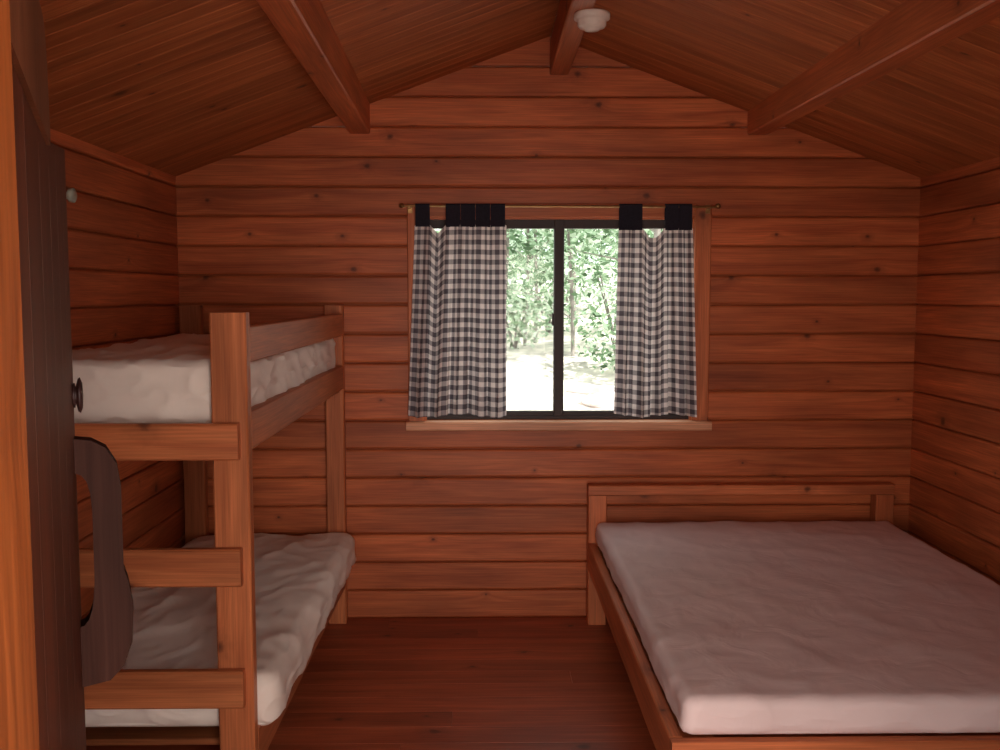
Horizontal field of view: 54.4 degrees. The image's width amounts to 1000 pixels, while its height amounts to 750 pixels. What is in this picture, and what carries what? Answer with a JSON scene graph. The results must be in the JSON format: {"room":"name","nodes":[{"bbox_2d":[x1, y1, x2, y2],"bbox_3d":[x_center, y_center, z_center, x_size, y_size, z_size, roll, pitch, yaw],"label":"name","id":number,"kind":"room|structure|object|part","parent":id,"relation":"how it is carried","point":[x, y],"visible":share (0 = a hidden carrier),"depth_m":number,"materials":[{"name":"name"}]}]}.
{"room":"cabin bedroom","nodes":[
{"label":"cabin bedroom","id":0,"kind":"room"},
{"bbox_2d":[50,128,184,618],"bbox_3d":[-1.586,0.311,2.650,0.110,2.386,4.480,0,5,-1],"label":"wall","id":1,"kind":"structure","parent":0,"point":[122,221],"depth_m":4.05,"materials":[{"name":"brown wood"}]},
{"bbox_2d":[66,188,76,202],"bbox_3d":[-1.520,-0.633,3.426,0.049,0.056,0.056,0,5,-1],"label":"wall hook","id":2,"kind":"object","parent":1,"relation":"attached to","point":[71,194],"visible":0.59,"depth_m":3.41,"materials":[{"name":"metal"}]},
{"bbox_2d":[39,0,999,177],"bbox_3d":[0.285,-1.075,2.163,3.859,0.730,5.278,0,5,-1],"label":"ceiling","id":3,"kind":"structure","parent":0,"point":[173,87],"depth_m":3.71,"materials":[{"name":"brown wood"}]},
{"bbox_2d":[256,0,369,133],"bbox_3d":[-0.598,-1.065,2.552,0.191,0.155,4.280,0,5,-1],"label":"ceiling beam","id":4,"kind":"structure","parent":3,"relation":"attached to","point":[305,26],"depth_m":3.28,"materials":[{"name":"brown wood"}]},
{"bbox_2d":[550,0,595,74],"bbox_3d":[0.318,-1.353,2.543,0.090,0.170,4.280,0,5,-1],"label":"ceiling beam","id":5,"kind":"structure","parent":3,"relation":"attached to","point":[566,37],"depth_m":4.07,"materials":[{"name":"brown wood"}]},
{"bbox_2d":[574,8,609,32],"bbox_3d":[0.346,-1.328,3.659,0.136,0.063,0.136,0,5,-1],"label":"smoke detector","id":6,"kind":"object","parent":3,"relation":"attached to","point":[588,20],"visible":1,"depth_m":3.62,"materials":[{"name":"white plastic"}]},
{"bbox_2d":[747,0,999,134],"bbox_3d":[1.283,-1.015,2.586,0.100,0.199,4.280,0,5,-1],"label":"ceiling beam","id":7,"kind":"structure","parent":3,"relation":"attached to","point":[914,29],"depth_m":3.21,"materials":[{"name":"brown wood"}]},
{"bbox_2d":[86,616,999,749],"bbox_3d":[0.283,1.482,2.482,3.820,0.120,5.094,0,5,-1],"label":"floor","id":8,"kind":"structure","parent":0,"point":[545,682],"depth_m":3.98,"materials":[{"name":"brown wood"}]},
{"bbox_2d":[72,305,356,749],"bbox_3d":[-1.101,0.525,3.800,0.855,1.570,1.989,0,5,-1],"label":"bunk bed","id":9,"kind":"object","parent":8,"relation":"on","point":[228,624],"visible":0.82,"depth_m":2.94,"materials":[{"name":"brown wood"}]},
{"bbox_3d":[-1.128,-0.032,3.761,0.740,0.235,1.848,0,5,-1],"label":"mattress","id":10,"kind":"part","parent":9,"relation":"part of","materials":[{"name":"white fabric"}]},
{"bbox_3d":[-1.087,0.912,3.838,0.827,0.193,1.846,0,5,-1],"label":"mattress","id":11,"kind":"part","parent":9,"relation":"part of","materials":[{"name":"white fabric"}]},
{"bbox_3d":[-0.782,0.602,2.872,0.105,1.570,0.050,0,5,-1],"label":"post","id":12,"kind":"part","parent":9,"relation":"part of","materials":[{"name":"brown wood"}]},
{"bbox_3d":[-0.762,0.088,3.786,0.036,0.115,1.855,0,5,-1],"label":"rail","id":13,"kind":"part","parent":9,"relation":"part of","materials":[{"name":"brown wood"}]},
{"bbox_3d":[-0.762,1.054,3.865,0.036,0.125,1.855,0,5,-1],"label":"rail","id":14,"kind":"part","parent":9,"relation":"part of","materials":[{"name":"brown wood"}]},
{"bbox_3d":[-0.804,0.446,4.771,0.090,1.570,0.050,0,5,-1],"label":"post","id":15,"kind":"part","parent":9,"relation":"part of","materials":[{"name":"brown wood"}]},
{"bbox_2d":[586,482,999,749],"bbox_3d":[1.198,0.969,3.745,1.500,0.695,2.207,0,5,-1],"label":"double bed","id":16,"kind":"object","parent":8,"relation":"on","point":[779,627],"visible":1,"depth_m":3.23,"materials":[{"name":"white fabric"}]},
{"bbox_3d":[0.467,0.975,3.717,0.038,0.137,2.094,0,5,-1],"label":"rail","id":17,"kind":"part","parent":16,"relation":"part of","materials":[{"name":"brown wood"}]},
{"bbox_2d":[174,37,922,617],"bbox_3d":[0.244,-0.156,4.843,3.820,2.958,0.110,0,5,-1],"label":"wall","id":18,"kind":"structure","parent":0,"point":[814,241],"depth_m":4.78,"materials":[{"name":"brown wood"}]},
{"bbox_2d":[427,220,687,419],"bbox_3d":[0.289,-0.279,4.836,1.330,1.001,0.075,0,5,-1],"label":"window","id":19,"kind":"structure","parent":18,"relation":"in","point":[558,226],"depth_m":4.83,"materials":[{"name":"brown metal"}]},
{"bbox_2d":[406,420,711,430],"bbox_3d":[0.290,0.248,4.817,1.500,0.044,0.110,0,5,-1],"label":"window sill","id":20,"kind":"structure","parent":18,"relation":"attached to","point":[429,425],"depth_m":4.76,"materials":[{"name":"brown wood"}]},
{"bbox_2d":[407,203,711,420],"bbox_3d":[0.290,-0.305,4.790,1.480,1.061,0.072,0,5,-1],"label":"trim","id":21,"kind":"structure","parent":18,"relation":"attached to","point":[701,222],"depth_m":4.74,"materials":[{"name":"brown wood"}]},
{"bbox_2d":[399,203,720,213],"bbox_3d":[0.288,-0.802,4.677,1.543,0.043,0.080,0,5,-1],"label":"curtain rod","id":22,"kind":"object","parent":18,"relation":"attached to","point":[401,205],"visible":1,"depth_m":4.65,"materials":[{"name":"brown wood"}]},
{"bbox_2d":[408,203,505,417],"bbox_3d":[-0.208,-0.306,4.685,0.480,1.028,0.084,0,5,-1],"label":"curtain","id":23,"kind":"object","parent":22,"relation":"hanging from","point":[458,348],"visible":1,"depth_m":4.68,"materials":[{"name":"fabric"}]},
{"bbox_2d":[614,204,696,417],"bbox_3d":[0.757,-0.307,4.702,0.394,1.028,0.079,0,5,-6],"label":"curtain","id":24,"kind":"object","parent":22,"relation":"hanging from","point":[655,352],"visible":1,"depth_m":4.70,"materials":[{"name":"fabric"}]},
{"bbox_2d":[908,157,999,584],"bbox_3d":[2.143,0.306,2.708,0.110,2.386,4.480,0,5,-1],"label":"wall","id":25,"kind":"structure","parent":0,"point":[954,496],"depth_m":4.36,"materials":[{"name":"brown wood"}]},
{"bbox_3d":[0.312,0.151,0.494,3.620,2.859,0.050,0,5,-1],"label":"wall","id":26,"kind":"structure","parent":0,"visible":0},
{"bbox_2d":[0,0,38,749],"bbox_3d":[0.143,0.535,0.508,0.940,2.090,0.140,0,5,-1],"label":"trim","id":27,"kind":"structure","parent":26,"relation":"attached to","point":[19,727],"depth_m":0.51,"materials":[{"name":"brown wood"}]},
{"bbox_2d":[9,0,133,686],"bbox_3d":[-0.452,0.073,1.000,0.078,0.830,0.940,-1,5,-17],"label":"door","id":28,"kind":"structure","parent":26,"relation":"in","point":[107,630],"depth_m":1.41,"materials":[{"name":"brown wood"}]},
{"bbox_2d":[12,65,85,749],"bbox_3d":[-0.473,0.617,1.039,0.040,1.820,0.941,-2,5,-22],"label":"leaf","id":29,"kind":"object","parent":28,"relation":"attached to","point":[40,167],"visible":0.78,"depth_m":0.86,"materials":[{"name":"brown wood"}]},
{"bbox_3d":[-0.613,0.029,1.412,0.014,0.052,0.052,-2,5,-22],"label":"latch knob","id":30,"kind":"part","parent":28,"relation":"part of","materials":[{"name":"black metal"}]},
{"bbox_3d":[-0.581,0.271,1.431,0.073,0.365,0.035,-2,5,-22],"label":"pull handle","id":31,"kind":"part","parent":28,"relation":"part of","materials":[{"name":"brown wood"}]},
{"label":"outside","id":32,"kind":"structure","parent":0,"visible":0},
{"bbox_2d":[506,265,617,409],"bbox_3d":[0.796,-0.582,13.010,30.000,3.168,42.000,0,5,-1],"label":"ground","id":33,"kind":"structure","parent":32,"point":[529,370],"depth_m":10.58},
{"bbox_2d":[507,400,542,407],"bbox_3d":[0.214,0.287,8.962,0.363,0.107,0.213,0,5,-1],"label":"boulder","id":34,"kind":"object","parent":33,"relation":"on","point":[524,403],"visible":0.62,"depth_m":8.88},
{"bbox_2d":[434,229,663,373],"bbox_3d":[1.039,-3.555,14.109,11.023,6.840,14.288,1,5,8],"label":"woodland","id":35,"kind":"object","parent":33,"relation":"on","point":[533,243],"visible":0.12,"depth_m":11.48,"materials":[{"name":"green plant"}]},
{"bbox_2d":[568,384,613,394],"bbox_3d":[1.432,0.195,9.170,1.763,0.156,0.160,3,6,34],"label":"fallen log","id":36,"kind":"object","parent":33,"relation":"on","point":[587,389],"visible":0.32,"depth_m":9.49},
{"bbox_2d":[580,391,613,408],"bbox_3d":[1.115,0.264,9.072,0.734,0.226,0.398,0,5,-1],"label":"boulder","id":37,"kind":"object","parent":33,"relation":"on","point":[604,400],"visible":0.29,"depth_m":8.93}
]}

